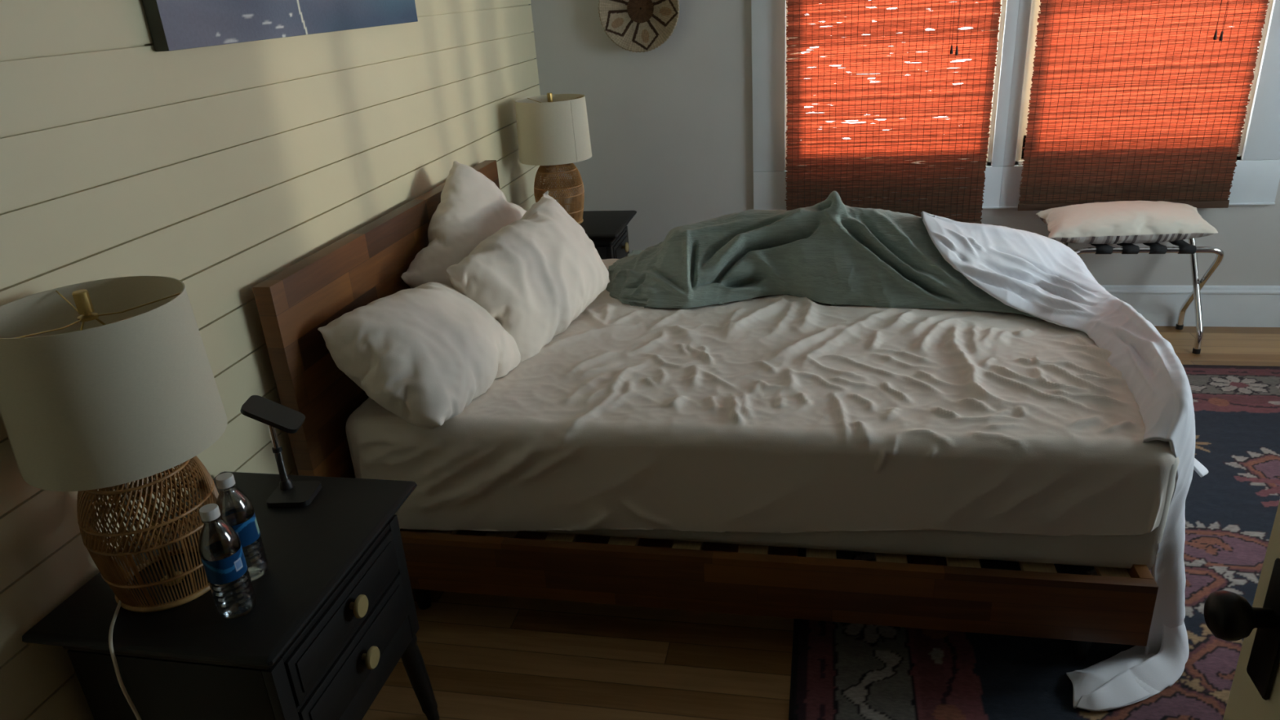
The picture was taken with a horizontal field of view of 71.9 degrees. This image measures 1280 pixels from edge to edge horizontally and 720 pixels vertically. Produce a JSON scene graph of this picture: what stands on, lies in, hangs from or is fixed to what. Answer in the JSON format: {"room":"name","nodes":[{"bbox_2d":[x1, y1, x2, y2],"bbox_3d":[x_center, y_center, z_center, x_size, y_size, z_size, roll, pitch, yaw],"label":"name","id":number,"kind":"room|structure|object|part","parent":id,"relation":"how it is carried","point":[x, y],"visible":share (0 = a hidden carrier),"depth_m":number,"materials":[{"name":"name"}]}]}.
{"room":"bedroom","nodes":[
{"label":"bedroom","id":0,"kind":"room"},
{"bbox_2d":[0,0,550,719],"bbox_3d":[-0.965,-0.522,2.302,0.120,2.500,4.615,1,23,12],"label":"wall","id":1,"kind":"structure","parent":0,"point":[219,170],"depth_m":1.98,"materials":[{"name":"paint"}]},
{"bbox_2d":[142,0,417,51],"bbox_3d":[-0.889,-1.222,2.214,0.034,0.755,1.218,1,23,12],"label":"painting","id":2,"kind":"object","parent":1,"relation":"attached to","point":[173,24],"visible":1,"depth_m":2.08,"materials":[{"name":"fabric"}]},
{"bbox_2d":[361,325,1279,719],"bbox_3d":[1.156,0.969,1.788,4.500,0.100,5.895,1,23,12],"label":"floor","id":3,"kind":"structure","parent":0,"point":[485,656],"depth_m":2.31,"materials":[{"name":"brown wood"}]},
{"bbox_2d":[22,471,439,719],"bbox_3d":[-0.757,0.666,1.844,0.484,0.651,0.565,1,23,12],"label":"nightstand","id":4,"kind":"object","parent":3,"relation":"on","point":[333,615],"visible":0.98,"depth_m":1.60,"materials":[{"name":"black paint"}]},
{"bbox_2d":[0,275,227,719],"bbox_3d":[-0.867,0.459,1.627,0.316,1.217,0.370,1,23,12],"label":"table lamp","id":5,"kind":"object","parent":4,"relation":"on","point":[107,385],"visible":0.89,"depth_m":1.42,"materials":[{"name":"fabric"}]},
{"bbox_3d":[-0.890,0.027,1.472,0.316,0.254,0.316,1,23,12],"label":"lamp shade","id":6,"kind":"part","parent":5,"relation":"part of","materials":[{"name":"fabric"}]},
{"bbox_3d":[-0.922,0.615,1.615,0.188,0.950,0.206,1,23,12],"label":"power cord","id":7,"kind":"part","parent":5,"relation":"part of","materials":[{"name":"white plastic"}]},
{"bbox_3d":[-0.875,0.246,1.565,0.040,0.351,0.040,1,23,12],"label":"stem","id":8,"kind":"part","parent":5,"relation":"part of","materials":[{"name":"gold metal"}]},
{"bbox_2d":[198,503,256,618],"bbox_3d":[-0.709,0.341,1.502,0.065,0.208,0.065,1,23,12],"label":"water bottle","id":9,"kind":"object","parent":4,"relation":"on","point":[224,562],"visible":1,"depth_m":1.51,"materials":[{"name":"plastic"}]},
{"bbox_2d":[215,472,268,582],"bbox_3d":[-0.728,0.301,1.598,0.065,0.208,0.065,1,23,12],"label":"water bottle","id":10,"kind":"object","parent":4,"relation":"on","point":[243,521],"visible":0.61,"depth_m":1.60,"materials":[{"name":"plastic"}]},
{"bbox_2d":[240,395,321,507],"bbox_3d":[-0.753,0.189,1.847,0.112,0.223,0.101,-4,23,1],"label":"phone stand","id":11,"kind":"object","parent":4,"relation":"on","point":[289,493],"visible":1,"depth_m":1.85,"materials":[{"name":"black plastic"}]},
{"bbox_3d":[-0.576,0.489,1.728,0.026,0.098,0.405,1,23,12],"label":"drawer","id":12,"kind":"part","parent":4,"relation":"part of","materials":[{"name":"black paint"}]},
{"bbox_3d":[-0.569,0.598,1.774,0.026,0.110,0.405,1,23,12],"label":"drawer","id":13,"kind":"part","parent":4,"relation":"part of","materials":[{"name":"black paint"}]},
{"bbox_3d":[-0.551,0.480,1.718,0.026,0.045,0.045,1,23,12],"label":"knob","id":14,"kind":"part","parent":4,"relation":"part of","materials":[{"name":"gold metal"}]},
{"bbox_3d":[-0.543,0.596,1.768,0.026,0.045,0.045,1,23,12],"label":"knob","id":15,"kind":"part","parent":4,"relation":"part of","materials":[{"name":"gold metal"}]},
{"bbox_3d":[-0.526,0.754,2.078,0.059,0.279,0.064,1,23,12],"label":"leg","id":16,"kind":"part","parent":4,"relation":"part of","materials":[{"name":"black paint"}]},
{"bbox_2d":[567,210,636,259],"bbox_3d":[-0.273,-0.320,4.090,0.484,0.651,0.435,1,23,12],"label":"nightstand","id":17,"kind":"object","parent":3,"relation":"on","point":[607,229],"visible":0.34,"depth_m":3.90,"materials":[{"name":"black paint"}]},
{"bbox_2d":[515,92,591,224],"bbox_3d":[-0.367,-0.875,3.853,0.316,0.564,0.316,1,23,12],"label":"table lamp","id":18,"kind":"object","parent":17,"relation":"on","point":[553,131],"visible":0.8,"depth_m":3.71,"materials":[{"name":"fabric"}]},
{"bbox_3d":[-0.375,-0.997,3.801,0.316,0.254,0.316,1,23,12],"label":"lamp shade","id":19,"kind":"part","parent":18,"relation":"part of","materials":[{"name":"fabric"}]},
{"bbox_3d":[-0.092,-0.497,3.973,0.026,0.098,0.275,1,23,12],"label":"drawer","id":20,"kind":"part","parent":17,"relation":"part of","materials":[{"name":"black paint"}]},
{"bbox_3d":[-0.067,-0.506,3.964,0.026,0.045,0.045,1,23,12],"label":"knob","id":21,"kind":"part","parent":17,"relation":"part of","materials":[{"name":"gold metal"}]},
{"bbox_2d":[252,160,1158,661],"bbox_3d":[0.280,-0.001,2.790,2.080,1.008,1.578,1,23,12],"label":"bed","id":22,"kind":"object","parent":3,"relation":"on","point":[1116,606],"visible":0.38,"depth_m":2.22,"materials":[{"name":"brown wood"}]},
{"bbox_3d":[-0.718,-0.067,2.976,0.048,0.908,1.578,1,23,12],"label":"headboard","id":23,"kind":"part","parent":22,"relation":"part of","materials":[{"name":"brown wood"}]},
{"bbox_3d":[-0.626,0.651,2.524,0.060,0.130,0.060,1,23,12],"label":"leg","id":24,"kind":"part","parent":22,"relation":"part of","materials":[{"name":"black paint"}]},
{"bbox_2d":[345,427,1177,568],"bbox_3d":[0.349,0.046,2.859,2.038,0.321,1.473,1,23,12],"label":"mattress","id":25,"kind":"object","parent":22,"relation":"on","point":[1123,551],"visible":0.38,"depth_m":2.12,"materials":[{"name":"white fabric"}]},
{"bbox_2d":[345,258,1179,535],"bbox_3d":[0.353,0.029,2.844,2.079,0.353,1.524,1,23,12],"label":"fitted sheet","id":26,"kind":"object","parent":25,"relation":"on","point":[777,413],"visible":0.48,"depth_m":2.25,"materials":[{"name":"white fabric"}]},
{"bbox_2d":[317,281,520,428],"bbox_3d":[-0.572,-0.057,2.437,0.357,0.296,0.600,4,24,18],"label":"pillow","id":27,"kind":"object","parent":26,"relation":"on","point":[423,353],"visible":0.99,"depth_m":2.23,"materials":[{"name":"fabric"}]},
{"bbox_2d":[400,160,526,288],"bbox_3d":[-0.544,-0.388,2.940,0.264,0.498,0.647,3,24,15],"label":"pillow","id":28,"kind":"object","parent":26,"relation":"on","point":[472,208],"visible":0.47,"depth_m":2.86,"materials":[{"name":"fabric"}]},
{"bbox_2d":[446,190,609,362],"bbox_3d":[-0.332,-0.284,2.798,0.289,0.388,0.630,8,26,25],"label":"pillow","id":29,"kind":"object","parent":26,"relation":"on","point":[537,273],"visible":0.89,"depth_m":2.67,"materials":[{"name":"fabric"}]},
{"bbox_2d":[605,191,1039,318],"bbox_3d":[0.594,-0.354,3.138,1.450,0.514,0.826,1,23,12],"label":"quilt","id":30,"kind":"object","parent":26,"relation":"on","point":[833,252],"visible":0.88,"depth_m":2.95,"materials":[{"name":"green fabric"}]},
{"bbox_2d":[920,211,1208,711],"bbox_3d":[1.200,0.062,2.661,0.677,0.855,1.793,1,23,12],"label":"sheet","id":31,"kind":"object","parent":25,"relation":"on","point":[1037,275],"visible":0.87,"depth_m":2.24,"materials":[{"name":"white fabric"}]},
{"bbox_3d":[0.177,0.560,2.228,2.031,0.168,0.030,1,23,12],"label":"rail","id":32,"kind":"part","parent":22,"relation":"part of","materials":[{"name":"brown wood"}]},
{"bbox_3d":[1.087,0.681,2.169,0.060,0.120,0.060,1,23,12],"label":"leg","id":33,"kind":"part","parent":22,"relation":"part of","materials":[{"name":"black paint"}]},
{"bbox_3d":[1.302,0.283,2.702,0.030,0.168,1.473,1,23,12],"label":"foot rail","id":34,"kind":"part","parent":22,"relation":"part of","materials":[{"name":"brown wood"}]},
{"bbox_2d":[788,364,1279,719],"bbox_3d":[1.667,0.615,2.399,2.440,0.009,3.050,1,23,12],"label":"rug","id":35,"kind":"object","parent":3,"relation":"on","point":[840,670],"visible":0.2,"depth_m":2.25,"materials":[{"name":"fabric"}]},
{"bbox_2d":[1062,238,1224,354],"bbox_3d":[2.163,-0.313,3.904,0.607,0.479,0.322,1,23,12],"label":"luggage rack","id":36,"kind":"object","parent":3,"relation":"on","point":[1184,247],"visible":0.51,"depth_m":3.74,"materials":[{"name":"silver metal"}]},
{"bbox_2d":[1035,200,1217,244],"bbox_3d":[2.067,-0.594,3.771,0.660,0.153,0.282,1,23,12],"label":"cushion","id":37,"kind":"object","parent":36,"relation":"on","point":[1117,222],"visible":1,"depth_m":3.69,"materials":[{"name":"white fabric"}]},
{"bbox_3d":[2.164,-0.313,3.905,0.603,0.471,0.316,1,23,12],"label":"frame","id":38,"kind":"part","parent":36,"relation":"part of","materials":[{"name":"silver metal"}]},
{"bbox_2d":[528,0,1279,285],"bbox_3d":[1.631,-1.359,3.861,4.500,2.500,0.150,1,23,12],"label":"wall","id":39,"kind":"structure","parent":0,"point":[670,125],"depth_m":4.14,"materials":[{"name":"grey paint"}]},
{"bbox_2d":[598,0,679,52],"bbox_3d":[-0.002,-1.591,3.992,0.373,0.373,0.058,1,23,12],"label":"wall basket","id":40,"kind":"object","parent":39,"relation":"attached to","point":[633,25],"visible":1,"depth_m":4.02,"materials":[{"name":"beige wicker"}]},
{"bbox_2d":[751,0,1019,210],"bbox_3d":[1.060,-1.465,3.895,1.120,1.600,0.126,1,23,12],"label":"window","id":41,"kind":"structure","parent":39,"relation":"in","point":[769,20],"depth_m":4.00,"materials":[{"name":"paint"}]},
{"bbox_2d":[784,0,1001,223],"bbox_3d":[1.086,-1.370,3.833,0.898,1.630,0.047,1,23,12],"label":"bamboo blind","id":42,"kind":"object","parent":41,"relation":"attached to","point":[906,89],"visible":0.91,"depth_m":3.92,"materials":[{"name":"orange wood"}]},
{"bbox_3d":[1.320,-1.700,3.618,0.024,0.785,0.003,1,23,12],"label":"pull cord","id":43,"kind":"part","parent":42,"relation":"part of","materials":[{"name":"black fabric"}]},
{"bbox_3d":[1.105,-1.498,3.860,0.921,1.299,0.055,1,23,12],"label":"stop molding","id":44,"kind":"part","parent":41,"relation":"part of","materials":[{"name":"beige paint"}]},
{"bbox_2d":[999,0,1279,208],"bbox_3d":[2.158,-1.443,3.669,1.122,1.600,0.126,1,23,12],"label":"window","id":45,"kind":"structure","parent":39,"relation":"in","point":[1256,176],"depth_m":3.77,"materials":[{"name":"paint"}]},
{"bbox_3d":[2.110,-1.498,3.702,0.916,1.278,0.040,1,23,12],"label":"sash","id":46,"kind":"part","parent":45,"relation":"part of","materials":[{"name":"beige paint"}]},
{"bbox_2d":[1017,0,1269,210],"bbox_3d":[2.082,-1.385,3.611,0.869,1.552,0.047,1,23,12],"label":"bamboo blind","id":47,"kind":"object","parent":45,"relation":"attached to","point":[1130,100],"visible":0.99,"depth_m":3.72,"materials":[{"name":"orange wood"}]},
{"bbox_3d":[2.316,-1.682,3.411,0.024,0.778,0.003,1,23,12],"label":"pull cord","id":48,"kind":"part","parent":47,"relation":"part of","materials":[{"name":"black fabric"}]},
{"bbox_2d":[1101,284,1279,327],"bbox_3d":[1.687,-0.267,4.237,4.300,0.194,0.034,1,23,12],"label":"baseboard","id":49,"kind":"structure","parent":39,"relation":"attached to","point":[1240,306],"depth_m":4.04,"materials":[{"name":"paint"}]},
{"bbox_2d":[1204,500,1279,719],"bbox_3d":[0.611,0.344,0.605,0.110,2.022,0.852,1,23,12],"label":"door","id":50,"kind":"structure","parent":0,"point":[1255,691],"depth_m":0.98,"materials":[{"name":"paint"}]},
{"bbox_3d":[0.666,0.285,0.978,0.065,0.055,0.055,1,23,12],"label":"knob","id":51,"kind":"part","parent":50,"relation":"part of","materials":[{"name":"brown metal"}]},
{"bbox_3d":[0.700,0.299,0.977,0.006,0.160,0.048,1,23,12],"label":"escutcheon plate","id":52,"kind":"part","parent":50,"relation":"part of","materials":[{"name":"brown metal"}]}
]}

